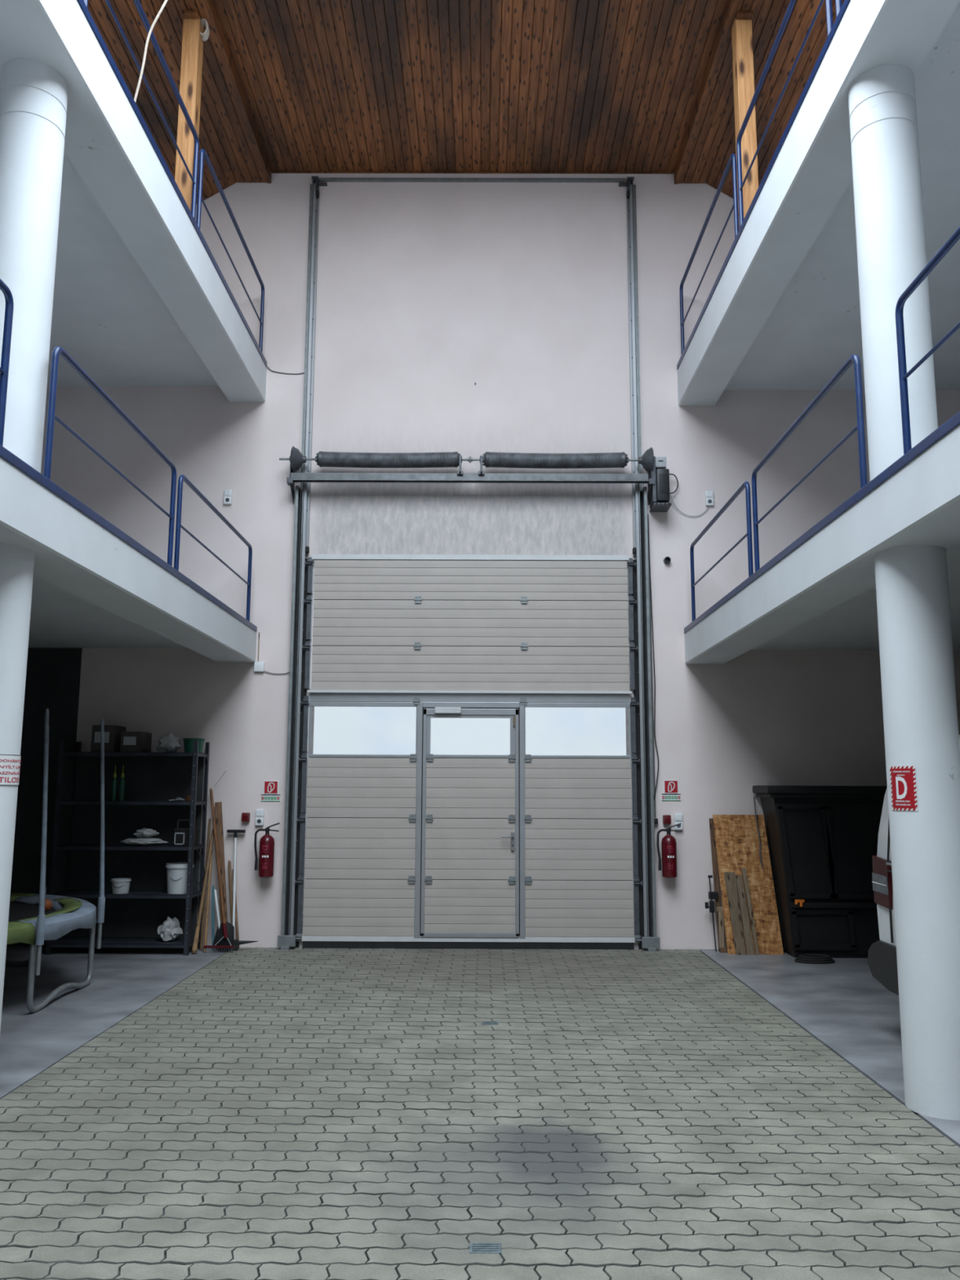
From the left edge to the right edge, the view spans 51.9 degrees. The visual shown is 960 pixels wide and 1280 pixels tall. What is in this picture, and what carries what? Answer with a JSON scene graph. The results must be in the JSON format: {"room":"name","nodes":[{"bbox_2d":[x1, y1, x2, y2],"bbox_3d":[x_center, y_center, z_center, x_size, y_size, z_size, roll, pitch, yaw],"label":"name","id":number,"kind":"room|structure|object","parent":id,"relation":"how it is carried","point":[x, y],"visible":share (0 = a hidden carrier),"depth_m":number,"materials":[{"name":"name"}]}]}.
{"room":"warehouse interior","nodes":[
{"label":"warehouse interior","id":0,"kind":"room"},
{"bbox_2d":[87,0,844,204],"bbox_3d":[-0.122,-5.236,2.767,12.160,2.367,15.930,0,-8,0],"label":"ceiling","id":1,"kind":"structure","parent":0,"point":[423,86],"depth_m":9.32,"materials":[{"name":"brown wood"}]},
{"bbox_2d":[0,946,959,1279],"bbox_3d":[-0.371,1.917,1.702,14.500,0.206,15.930,0,-8,0],"label":"floor","id":2,"kind":"structure","parent":0,"point":[273,1113],"depth_m":4.62,"materials":[{"name":"grey concrete"}]},
{"bbox_2d":[0,542,35,1031],"bbox_3d":[-2.573,0.900,5.060,0.352,2.790,0.352,0,-8,0],"label":"column","id":3,"kind":"structure","parent":2,"relation":"on","point":[16,562],"depth_m":5.09,"materials":[{"name":"white paint"}]},
{"bbox_2d":[0,754,21,785],"bbox_3d":[-2.427,0.667,5.064,0.063,0.155,0.271,-2,-9,12],"label":"no smoking sign","id":4,"kind":"object","parent":3,"relation":"attached to","point":[10,764],"visible":1,"depth_m":5.04,"materials":[{"name":"white plastic"}]},
{"bbox_2d":[0,444,257,662],"bbox_3d":[-4.950,-1.135,2.170,5.318,0.365,15.930,0,-8,0],"label":"gallery slab","id":5,"kind":"object","parent":3,"relation":"on","point":[95,585],"visible":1,"depth_m":6.85,"materials":[{"name":"white paint"}]},
{"bbox_2d":[0,278,13,445],"bbox_3d":[-2.327,-1.490,3.701,0.051,0.818,2.322,0,-8,0],"label":"railing","id":6,"kind":"object","parent":5,"relation":"on","point":[5,360],"visible":0.89,"depth_m":4.82,"materials":[{"name":"blue metal"}]},
{"bbox_2d":[0,57,68,473],"bbox_3d":[-2.562,-2.003,5.492,0.352,2.460,0.352,0,-8,0],"label":"column","id":7,"kind":"structure","parent":5,"relation":"on","point":[33,94],"depth_m":5.41,"materials":[{"name":"white paint"}]},
{"bbox_2d":[0,0,266,402],"bbox_3d":[-4.939,-3.911,2.583,5.318,0.440,15.930,0,-8,0],"label":"gallery slab","id":8,"kind":"object","parent":7,"relation":"on","point":[141,297],"visible":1,"depth_m":7.75,"materials":[{"name":"white paint"}]},
{"bbox_2d":[83,0,199,219],"bbox_3d":[-2.309,-3.872,6.897,0.051,0.782,2.242,0,-8,0],"label":"railing","id":9,"kind":"object","parent":8,"relation":"on","point":[194,178],"visible":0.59,"depth_m":7.31,"materials":[{"name":"blue metal"}]},
{"bbox_2d":[133,0,168,102],"bbox_3d":[-2.178,-4.155,6.749,0.316,1.315,0.131,8,-11,-41],"label":"rope","id":10,"kind":"object","parent":9,"relation":"hanging from","point":[165,1],"visible":0.98,"depth_m":6.66,"materials":[{"name":"white"}]},
{"bbox_2d":[174,10,209,211],"bbox_3d":[-2.441,-4.284,8.359,0.202,2.139,0.260,0,-8,0],"label":"timber post","id":11,"kind":"object","parent":8,"relation":"on","point":[191,69],"depth_m":8.35,"materials":[{"name":"brown wood"}]},
{"bbox_2d":[195,148,264,351],"bbox_3d":[-2.302,-3.531,9.258,0.051,0.802,2.352,0,-8,0],"label":"railing","id":12,"kind":"object","parent":8,"relation":"on","point":[203,155],"visible":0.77,"depth_m":8.93,"materials":[{"name":"blue metal"}]},
{"bbox_2d":[43,346,176,566],"bbox_3d":[-2.320,-1.080,6.385,0.051,0.798,2.152,0,-8,0],"label":"railing","id":13,"kind":"object","parent":5,"relation":"on","point":[58,350],"visible":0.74,"depth_m":5.86,"materials":[{"name":"blue metal"}]},
{"bbox_2d":[173,475,252,621],"bbox_3d":[-2.313,-0.731,8.729,0.051,0.798,2.372,0,-8,0],"label":"railing","id":14,"kind":"object","parent":5,"relation":"on","point":[182,477],"visible":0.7,"depth_m":8.22,"materials":[{"name":"blue metal"}]},
{"bbox_2d":[4,708,105,1013],"bbox_3d":[-4.394,1.595,7.393,2.924,2.090,2.917,0,-8,0],"label":"trampoline","id":15,"kind":"object","parent":2,"relation":"on","point":[28,922],"visible":0.96,"depth_m":7.21,"materials":[{"name":"metal"}]},
{"bbox_2d":[44,899,52,911],"bbox_3d":[-3.262,1.994,7.416,0.090,0.088,0.090,0,-8,0],"label":"ball","id":16,"kind":"object","parent":15,"relation":"on","point":[48,904],"visible":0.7,"depth_m":7.39,"materials":[{"name":"orange rubber"}]},
{"bbox_2d":[44,739,209,955],"bbox_3d":[-3.355,1.964,9.471,1.320,1.980,0.425,0,-8,0],"label":"shelf rack","id":17,"kind":"object","parent":2,"relation":"on","point":[132,919],"visible":0.96,"depth_m":9.64,"materials":[{"name":"black metal"}]},
{"bbox_2d":[90,724,125,751],"bbox_3d":[-3.621,0.969,9.621,0.220,0.259,0.302,0,-8,0],"label":"box","id":18,"kind":"object","parent":17,"relation":"on","point":[112,733],"visible":0.68,"depth_m":9.48,"materials":[{"name":"cardboard"}]},
{"bbox_2d":[111,764,117,800],"bbox_3d":[-3.508,1.371,9.471,0.048,0.340,0.048,0,-8,0],"label":"bottle","id":19,"kind":"object","parent":17,"relation":"on","point":[113,792],"visible":1,"depth_m":9.45,"materials":[{"name":"green glass"}]},
{"bbox_2d":[111,878,131,893],"bbox_3d":[-3.395,2.325,9.328,0.184,0.130,0.183,0,-8,0],"label":"bucket","id":20,"kind":"object","parent":17,"relation":"on","point":[119,886],"visible":1,"depth_m":9.27,"materials":[{"name":"white plastic"}]},
{"bbox_2d":[118,767,124,800],"bbox_3d":[-3.433,1.371,9.471,0.048,0.340,0.048,0,-8,0],"label":"bottle","id":21,"kind":"object","parent":17,"relation":"on","point":[122,786],"visible":1,"depth_m":9.45,"materials":[{"name":"green glass"}]},
{"bbox_2d":[120,731,151,751],"bbox_3d":[-3.352,0.999,9.616,0.200,0.199,0.302,0,-8,0],"label":"box","id":22,"kind":"object","parent":17,"relation":"on","point":[131,741],"visible":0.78,"depth_m":9.47,"materials":[{"name":"cardboard"}]},
{"bbox_2d":[120,837,168,845],"bbox_3d":[-3.205,1.923,9.426,0.445,0.074,0.284,0,-8,0],"label":"folded cloth","id":23,"kind":"object","parent":17,"relation":"on","point":[134,841],"visible":1,"depth_m":9.35,"materials":[{"name":"white fabric"}]},
{"bbox_2d":[133,827,159,837],"bbox_3d":[-3.201,1.842,9.442,0.248,0.089,0.199,0,-8,0],"label":"gloves","id":24,"kind":"object","parent":23,"relation":"on","point":[146,833],"visible":1,"depth_m":9.39,"materials":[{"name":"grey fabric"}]},
{"bbox_2d":[155,733,181,752],"bbox_3d":[-3.013,0.999,9.586,0.247,0.190,0.226,0,-8,0],"label":"plastic bag","id":25,"kind":"object","parent":17,"relation":"on","point":[168,743],"visible":0.99,"depth_m":9.52,"materials":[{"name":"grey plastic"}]},
{"bbox_2d":[157,915,182,941],"bbox_3d":[-2.938,2.728,9.334,0.208,0.228,0.201,8,-11,-41],"label":"bundle","id":26,"kind":"object","parent":17,"relation":"on","point":[170,930],"visible":1,"depth_m":9.27,"materials":[{"name":"grey fabric"}]},
{"bbox_2d":[165,862,187,893],"bbox_3d":[-2.859,2.262,9.377,0.260,0.275,0.259,0,-8,0],"label":"bucket","id":27,"kind":"object","parent":17,"relation":"on","point":[176,872],"visible":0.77,"depth_m":9.28,"materials":[{"name":"white plastic"}]},
{"bbox_2d":[168,797,184,800],"bbox_3d":[-2.890,1.521,9.419,0.103,0.033,0.116,-7,-11,41],"label":"wire bundle","id":28,"kind":"object","parent":17,"relation":"on","point":[182,799],"visible":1,"depth_m":9.42,"materials":[{"name":"grey plastic"}]},
{"bbox_2d":[173,819,198,846],"bbox_3d":[-2.813,1.843,9.448,0.176,0.245,0.223,0,-8,0],"label":"panel","id":29,"kind":"object","parent":17,"relation":"on","point":[181,835],"visible":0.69,"depth_m":9.34,"materials":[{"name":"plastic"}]},
{"bbox_2d":[185,795,191,800],"bbox_3d":[-2.794,1.528,9.527,0.100,0.050,0.100,0,-8,0],"label":"tape roll","id":30,"kind":"object","parent":17,"relation":"on","point":[187,797],"visible":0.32,"depth_m":9.48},
{"bbox_2d":[182,737,204,752],"bbox_3d":[-2.792,1.032,9.621,0.212,0.140,0.212,0,-8,0],"label":"bucket","id":31,"kind":"object","parent":17,"relation":"on","point":[188,742],"visible":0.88,"depth_m":9.54,"materials":[{"name":"green plastic"}]},
{"bbox_2d":[195,845,204,884],"bbox_3d":[-2.646,2.131,9.342,0.091,0.367,0.105,0,-8,0],"label":"cable","id":32,"kind":"object","parent":17,"relation":"hanging from","point":[197,882],"visible":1,"depth_m":9.33,"materials":[{"name":"black plastic"}]},
{"bbox_2d":[191,828,213,953],"bbox_3d":[-2.646,2.386,9.437,0.050,1.125,0.384,0,-8,4],"label":"wooden pole","id":33,"kind":"object","parent":2,"relation":"on","point":[195,944],"visible":1,"depth_m":9.39,"materials":[{"name":"brown wood"}]},
{"bbox_2d":[200,818,210,949],"bbox_3d":[-2.658,2.354,9.561,0.025,1.224,0.213,1,-9,-7],"label":"wooden pole","id":34,"kind":"object","parent":2,"relation":"on","point":[209,822],"visible":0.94,"depth_m":9.49,"materials":[{"name":"brown wood"}]},
{"bbox_2d":[203,844,213,952],"bbox_3d":[-2.608,2.471,9.475,0.029,0.981,0.283,2,-9,-9],"label":"wooden pole","id":35,"kind":"object","parent":2,"relation":"on","point":[211,860],"visible":1,"depth_m":9.45,"materials":[{"name":"brown wood"}]},
{"bbox_2d":[212,884,214,950],"bbox_3d":[-2.555,2.656,9.445,0.023,0.593,0.126,5,-10,-30],"label":"pole","id":36,"kind":"object","parent":2,"relation":"on","point":[213,917],"visible":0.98,"depth_m":9.43,"materials":[{"name":"paint"}]},
{"bbox_2d":[213,889,220,928],"bbox_3d":[-2.512,2.612,9.457,0.130,0.424,0.027,-6,-10,35],"label":"pole","id":37,"kind":"object","parent":2,"relation":"on","point":[215,891],"visible":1,"depth_m":9.46,"materials":[{"name":"plastic"}]},
{"bbox_2d":[203,788,234,952],"bbox_3d":[-2.542,2.193,9.449,0.471,1.523,0.199,-6,-11,38],"label":"rake","id":38,"kind":"object","parent":2,"relation":"on","point":[224,924],"visible":1,"depth_m":9.45,"materials":[{"name":"red paint"}]},
{"bbox_2d":[222,923,227,938],"bbox_3d":[-2.415,2.753,9.346,0.078,0.142,0.042,-7,-11,39],"label":"socket","id":39,"kind":"object","parent":38,"relation":"attached to","point":[224,925],"depth_m":9.33,"materials":[{"name":"red paint"}]},
{"bbox_2d":[214,801,227,923],"bbox_3d":[-2.511,2.279,9.594,0.290,1.390,0.057,-7,-11,42],"label":"plank","id":40,"kind":"object","parent":2,"relation":"on","point":[218,806],"visible":0.64,"depth_m":9.67,"materials":[{"name":"brown wood"}]},
{"bbox_2d":[213,883,234,951],"bbox_3d":[-2.419,2.645,9.407,0.190,0.623,0.123,-3,-9,19],"label":"shovel","id":41,"kind":"object","parent":2,"relation":"on","point":[230,928],"visible":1,"depth_m":9.38,"materials":[{"name":"black metal"}]},
{"bbox_2d":[227,860,235,939],"bbox_3d":[-2.404,2.560,9.559,0.030,0.819,0.194,7,-11,-40],"label":"pole","id":42,"kind":"object","parent":2,"relation":"on","point":[229,861],"visible":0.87,"depth_m":9.59,"materials":[{"name":"brown wood"}]},
{"bbox_2d":[231,868,239,948],"bbox_3d":[-2.368,2.601,9.565,0.025,0.738,0.174,8,-11,-42],"label":"pole","id":43,"kind":"object","parent":2,"relation":"on","point":[236,911],"visible":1,"depth_m":9.52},
{"bbox_2d":[226,829,245,948],"bbox_3d":[-2.403,2.404,9.565,0.177,1.106,0.194,0,-8,0],"label":"squeegee","id":44,"kind":"object","parent":2,"relation":"on","point":[235,831],"visible":0.9,"depth_m":9.61,"materials":[{"name":"white plastic"}]},
{"bbox_2d":[233,939,257,951],"bbox_3d":[-2.258,2.909,9.405,0.270,0.100,0.048,1,-8,-2],"label":"pickaxe","id":45,"kind":"object","parent":2,"relation":"on","point":[237,942],"visible":0.87,"depth_m":9.39,"materials":[{"name":"black metal"}]},
{"bbox_2d":[704,875,718,951],"bbox_3d":[2.236,2.636,9.522,0.134,0.710,0.075,0,-8,0],"label":"clamp","id":46,"kind":"object","parent":2,"relation":"on","point":[712,895],"visible":1,"depth_m":9.52,"materials":[{"name":"black metal"}]},
{"bbox_2d":[709,818,720,951],"bbox_3d":[2.304,2.374,9.601,0.057,1.252,0.132,4,-9,-23],"label":"plank","id":47,"kind":"object","parent":2,"relation":"on","point":[714,860],"visible":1,"depth_m":9.62,"materials":[{"name":"brown wood"}]},
{"bbox_2d":[716,906,727,952],"bbox_3d":[2.332,2.770,9.438,0.120,0.420,0.040,0,-8,0],"label":"plank","id":48,"kind":"object","parent":2,"relation":"on","point":[721,923],"visible":0.89,"depth_m":9.43,"materials":[{"name":"beige wood"}]},
{"bbox_2d":[724,871,746,955],"bbox_3d":[2.419,2.592,9.368,0.157,0.752,0.108,0,-8,0],"label":"plank","id":49,"kind":"object","parent":2,"relation":"on","point":[730,877],"visible":1,"depth_m":9.36,"materials":[{"name":"brown wood"}]},
{"bbox_2d":[735,875,755,955],"bbox_3d":[2.511,2.608,9.361,0.065,0.720,0.166,7,-11,-39],"label":"plank","id":50,"kind":"object","parent":2,"relation":"on","point":[744,911],"visible":1,"depth_m":9.35,"materials":[{"name":"wood"}]},
{"bbox_2d":[712,814,783,954],"bbox_3d":[2.575,2.341,9.501,0.582,1.290,0.218,0,-8,0],"label":"board","id":51,"kind":"object","parent":2,"relation":"on","point":[736,836],"visible":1,"depth_m":9.53,"materials":[{"name":"brown wood"}]},
{"bbox_2d":[753,795,763,866],"bbox_3d":[2.709,1.861,9.601,0.029,0.673,0.131,2,-9,-9],"label":"cable offcut","id":52,"kind":"object","parent":51,"relation":"hanging from","point":[753,796],"visible":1,"depth_m":9.60,"materials":[{"name":"metal"}]},
{"bbox_2d":[741,867,759,955],"bbox_3d":[2.569,2.574,9.373,0.040,0.790,0.157,8,-11,-42],"label":"plank","id":53,"kind":"object","parent":2,"relation":"on","point":[744,869],"visible":1,"depth_m":9.37,"materials":[{"name":"brown wood"}]},
{"bbox_2d":[794,953,835,964],"bbox_3d":[3.020,2.875,8.905,0.362,0.058,0.222,0,-8,0],"label":"coiled hose","id":54,"kind":"object","parent":2,"relation":"on","point":[811,958],"visible":1,"depth_m":8.84,"materials":[{"name":"black rubber"}]},
{"bbox_2d":[752,785,887,958],"bbox_3d":[3.379,2.185,9.404,1.370,1.575,0.545,0,-8,0],"label":"cabinet","id":55,"kind":"object","parent":2,"relation":"on","point":[822,840],"visible":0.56,"depth_m":9.24,"materials":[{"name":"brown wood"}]},
{"bbox_2d":[794,899,804,906],"bbox_3d":[2.950,2.429,9.104,0.093,0.065,0.038,0,-8,0],"label":"clamp","id":56,"kind":"object","parent":55,"relation":"on","point":[797,901],"visible":1,"depth_m":9.10,"materials":[{"name":"plastic"}]},
{"bbox_2d":[867,733,959,995],"bbox_3d":[3.420,1.276,4.206,1.850,1.922,4.585,0,-8,0],"label":"van","id":57,"kind":"object","parent":2,"relation":"on","point":[882,954],"visible":0.21,"depth_m":6.16,"materials":[{"name":"white paint"}]},
{"bbox_2d":[871,855,893,909],"bbox_3d":[2.624,1.521,6.205,0.222,0.310,0.248,0,-8,0],"label":"tail lamp","id":58,"kind":"object","parent":57,"relation":"attached to","point":[882,886],"depth_m":6.17,"materials":[{"name":"red plastic"}]},
{"bbox_2d":[874,545,959,1119],"bbox_3d":[2.281,0.917,5.044,0.352,2.790,0.352,0,-8,0],"label":"column","id":59,"kind":"structure","parent":2,"relation":"on","point":[917,677],"depth_m":4.92,"materials":[{"name":"white paint"}]},
{"bbox_2d":[684,410,959,664],"bbox_3d":[4.470,-1.102,2.138,4.842,0.365,15.930,0,-8,0],"label":"gallery slab","id":60,"kind":"object","parent":59,"relation":"on","point":[819,593],"visible":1,"depth_m":6.21,"materials":[{"name":"white paint"}]},
{"bbox_2d":[689,481,753,621],"bbox_3d":[2.112,-0.713,8.765,0.051,0.808,2.152,0,-8,0],"label":"railing","id":61,"kind":"object","parent":60,"relation":"on","point":[745,485],"visible":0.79,"depth_m":8.33,"materials":[{"name":"blue metal"}]},
{"bbox_2d":[751,354,867,572],"bbox_3d":[2.105,-1.055,6.501,0.051,0.818,2.172,0,-8,0],"label":"railing","id":62,"kind":"object","parent":60,"relation":"on","point":[855,358],"visible":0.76,"depth_m":5.98,"materials":[{"name":"blue metal"}]},
{"bbox_2d":[848,63,937,480],"bbox_3d":[2.292,-1.971,5.474,0.352,2.430,0.352,0,-8,0],"label":"column","id":63,"kind":"structure","parent":60,"relation":"on","point":[890,228],"depth_m":5.37,"materials":[{"name":"white paint"}]},
{"bbox_2d":[676,0,959,406],"bbox_3d":[4.481,-3.854,2.548,4.842,0.450,15.930,0,-8,0],"label":"gallery slab","id":64,"kind":"object","parent":63,"relation":"on","point":[781,311],"visible":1,"depth_m":7.38,"materials":[{"name":"white paint"}]},
{"bbox_2d":[679,153,738,354],"bbox_3d":[2.123,-3.510,9.283,0.051,0.842,2.272,0,-8,0],"label":"railing","id":65,"kind":"object","parent":64,"relation":"on","point":[732,160],"visible":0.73,"depth_m":8.98,"materials":[{"name":"blue metal"}]},
{"bbox_2d":[729,11,758,229],"bbox_3d":[2.248,-4.254,8.342,0.140,2.151,0.260,0,-8,0],"label":"timber post","id":66,"kind":"object","parent":64,"relation":"on","point":[741,34],"visible":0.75,"depth_m":8.33,"materials":[{"name":"brown wood"}]},
{"bbox_2d":[736,0,833,227],"bbox_3d":[2.117,-3.852,7.018,0.051,0.852,2.112,0,-8,0],"label":"railing","id":67,"kind":"object","parent":64,"relation":"on","point":[828,2],"visible":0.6,"depth_m":7.23,"materials":[{"name":"blue metal"}]},
{"bbox_2d":[835,0,842,17],"bbox_3d":[2.110,-4.195,4.714,0.051,0.852,2.352,0,-8,0],"label":"railing","id":68,"kind":"object","parent":64,"relation":"on","point":[838,3],"visible":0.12,"depth_m":5.79,"materials":[{"name":"blue metal"}]},
{"bbox_2d":[895,226,959,454],"bbox_3d":[2.098,-1.465,3.781,0.051,0.828,2.312,0,-8,0],"label":"railing","id":69,"kind":"object","parent":60,"relation":"on","point":[904,375],"visible":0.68,"depth_m":4.84,"materials":[{"name":"blue metal"}]},
{"bbox_2d":[889,765,917,810],"bbox_3d":[2.133,0.749,4.982,0.020,0.222,0.148,5,-10,-30],"label":"sign","id":70,"kind":"object","parent":59,"relation":"attached to","point":[903,778],"visible":1,"depth_m":4.97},
{"bbox_2d":[6,169,959,950],"bbox_3d":[-0.332,-0.969,10.305,14.500,8.650,0.262,0,-8,0],"label":"wall","id":71,"kind":"structure","parent":0,"point":[427,292],"depth_m":10.32,"materials":[{"name":"white paint"}]},
{"bbox_2d":[223,488,232,504],"bbox_3d":[-2.619,-1.487,10.249,0.080,0.158,0.037,0,-8,0],"label":"wall socket","id":72,"kind":"object","parent":71,"relation":"attached to","point":[228,492],"visible":1,"depth_m":10.24,"materials":[{"name":"white plastic"}]},
{"bbox_2d":[223,488,232,497],"bbox_3d":[-2.619,-1.526,10.259,0.080,0.078,0.029,0,-8,0],"label":"switch plate","id":73,"kind":"object","parent":72,"relation":"attached to","point":[228,492],"depth_m":10.24,"materials":[{"name":"white plastic"}]},
{"bbox_2d":[241,813,249,821],"bbox_3d":[-2.316,1.751,9.754,0.076,0.086,0.059,0,-8,0],"label":"alarm box","id":74,"kind":"object","parent":71,"relation":"attached to","point":[245,816],"visible":1,"depth_m":9.73,"materials":[{"name":"red plastic"}]},
{"bbox_2d":[254,808,264,825],"bbox_3d":[-2.182,1.754,9.765,0.080,0.158,0.037,0,-8,0],"label":"wall socket","id":75,"kind":"object","parent":71,"relation":"attached to","point":[259,812],"visible":1,"depth_m":9.75,"materials":[{"name":"white plastic"}]},
{"bbox_2d":[255,808,264,817],"bbox_3d":[-2.181,1.715,9.774,0.080,0.078,0.029,0,-8,0],"label":"switch plate","id":76,"kind":"object","parent":75,"relation":"attached to","point":[259,812],"depth_m":9.76,"materials":[{"name":"white plastic"}]},
{"bbox_2d":[253,822,279,878],"bbox_3d":[-2.080,2.050,9.644,0.244,0.527,0.188,0,-8,0],"label":"fire extinguisher","id":77,"kind":"object","parent":71,"relation":"attached to","point":[266,849],"visible":1,"depth_m":9.57,"materials":[{"name":"red paint"}]},
{"bbox_2d":[260,794,279,801],"bbox_3d":[-2.083,1.570,9.806,0.192,0.067,0.009,0,-8,0],"label":"sign","id":78,"kind":"object","parent":71,"relation":"attached to","point":[264,797],"visible":1,"depth_m":9.80,"materials":[{"name":"white plastic"}]},
{"bbox_2d":[263,780,278,794],"bbox_3d":[-2.080,1.467,9.822,0.144,0.130,0.008,0,-8,0],"label":"fire sign","id":79,"kind":"object","parent":71,"relation":"attached to","point":[270,787],"visible":1,"depth_m":9.82,"materials":[{"name":"red plastic"}]},
{"bbox_2d":[253,631,289,674],"bbox_3d":[-2.095,0.133,10.008,0.377,0.430,0.034,0,-8,0],"label":"junction box","id":80,"kind":"object","parent":71,"relation":"attached to","point":[258,666],"visible":1,"depth_m":9.97,"materials":[{"name":"white plastic"}]},
{"bbox_2d":[266,366,304,374],"bbox_3d":[-2.059,-2.858,10.461,0.400,0.086,0.017,0,-8,-2],"label":"cable","id":81,"kind":"object","parent":71,"relation":"attached to","point":[267,366],"visible":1,"depth_m":10.46,"materials":[{"name":"metal"}]},
{"bbox_2d":[277,176,327,949],"bbox_3d":[-1.807,-1.020,10.120,0.245,8.085,0.149,0,-8,0],"label":"door track","id":82,"kind":"object","parent":71,"relation":"attached to","point":[285,942],"visible":1,"depth_m":10.01,"materials":[{"name":"metal"}]},
{"bbox_2d":[319,177,625,182],"bbox_3d":[-0.092,-5.020,10.770,3.350,0.033,0.034,0,-8,0],"label":"bar","id":83,"kind":"object","parent":82,"relation":"attached to","point":[322,180],"visible":1,"depth_m":10.76,"materials":[{"name":"metal"}]},
{"bbox_2d":[279,446,655,937],"bbox_3d":[-0.149,0.438,9.808,3.840,4.883,0.320,0,-8,0],"label":"door frame","id":84,"kind":"structure","parent":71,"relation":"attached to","point":[323,459],"depth_m":10.06,"materials":[{"name":"metal"}]},
{"bbox_2d":[294,554,642,949],"bbox_3d":[-0.107,1.057,9.820,3.386,3.907,0.113,0,-8,0],"label":"door","id":85,"kind":"structure","parent":71,"relation":"in","point":[471,769],"depth_m":9.82,"materials":[{"name":"beige metal"}]},
{"bbox_2d":[618,177,660,951],"bbox_3d":[1.620,-1.008,10.109,0.245,8.085,0.149,0,-8,0],"label":"door track","id":86,"kind":"object","parent":71,"relation":"attached to","point":[642,693],"visible":1,"depth_m":9.99,"materials":[{"name":"metal"}]},
{"bbox_2d":[647,514,658,824],"bbox_3d":[1.738,0.402,9.949,0.091,3.450,0.049,0,-8,0],"label":"cable","id":87,"kind":"object","parent":71,"relation":"attached to","point":[655,820],"visible":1,"depth_m":9.95,"materials":[{"name":"metal"}]},
{"bbox_2d":[662,814,671,823],"bbox_3d":[1.844,1.772,9.740,0.076,0.086,0.059,0,-8,0],"label":"alarm box","id":88,"kind":"object","parent":71,"relation":"attached to","point":[666,818],"visible":1,"depth_m":9.72,"materials":[{"name":"red plastic"}]},
{"bbox_2d":[663,556,671,564],"bbox_3d":[1.922,-0.819,10.131,0.068,0.068,0.046,0,-8,0],"label":"pipe stub","id":89,"kind":"object","parent":71,"relation":"attached to","point":[667,560],"visible":1,"depth_m":10.12,"materials":[{"name":"black plastic"}]},
{"bbox_2d":[656,822,681,878],"bbox_3d":[1.843,2.051,9.633,0.244,0.527,0.188,0,-8,0],"label":"fire extinguisher","id":90,"kind":"object","parent":71,"relation":"attached to","point":[668,843],"visible":1,"depth_m":9.55,"materials":[{"name":"red paint"}]},
{"bbox_2d":[663,780,678,793],"bbox_3d":[1.901,1.459,9.812,0.144,0.130,0.008,0,-8,0],"label":"fire sign","id":91,"kind":"object","parent":71,"relation":"attached to","point":[669,786],"visible":1,"depth_m":9.81,"materials":[{"name":"red plastic"}]},
{"bbox_2d":[661,794,680,800],"bbox_3d":[1.898,1.562,9.796,0.192,0.067,0.009,0,-8,0],"label":"strip","id":92,"kind":"object","parent":71,"relation":"attached to","point":[664,797],"visible":1,"depth_m":9.79,"materials":[{"name":"white plastic"}]},
{"bbox_2d":[673,813,682,830],"bbox_3d":[1.959,1.794,9.747,0.080,0.158,0.037,0,-8,0],"label":"wall socket","id":93,"kind":"object","parent":71,"relation":"attached to","point":[677,817],"visible":0.92,"depth_m":9.73,"materials":[{"name":"white plastic"}]},
{"bbox_2d":[673,813,682,821],"bbox_3d":[1.960,1.755,9.757,0.080,0.078,0.029,0,-8,0],"label":"switch plate","id":94,"kind":"object","parent":93,"relation":"attached to","point":[677,817],"depth_m":9.74,"materials":[{"name":"white plastic"}]},
{"bbox_2d":[649,456,709,516],"bbox_3d":[2.071,-1.580,10.125,0.624,0.574,0.281,0,-8,0],"label":"operator","id":95,"kind":"object","parent":71,"relation":"attached to","point":[660,498],"visible":0.98,"depth_m":10.02,"materials":[{"name":"black plastic"}]},
{"bbox_2d":[705,490,713,506],"bbox_3d":[2.379,-1.470,10.232,0.080,0.158,0.037,0,-8,0],"label":"wall socket","id":96,"kind":"object","parent":71,"relation":"attached to","point":[708,494],"visible":1,"depth_m":10.22,"materials":[{"name":"white plastic"}]},
{"bbox_2d":[705,490,713,498],"bbox_3d":[2.379,-1.509,10.242,0.080,0.078,0.029,0,-8,0],"label":"switch plate","id":97,"kind":"object","parent":96,"relation":"attached to","point":[708,494],"depth_m":10.22,"materials":[{"name":"white plastic"}]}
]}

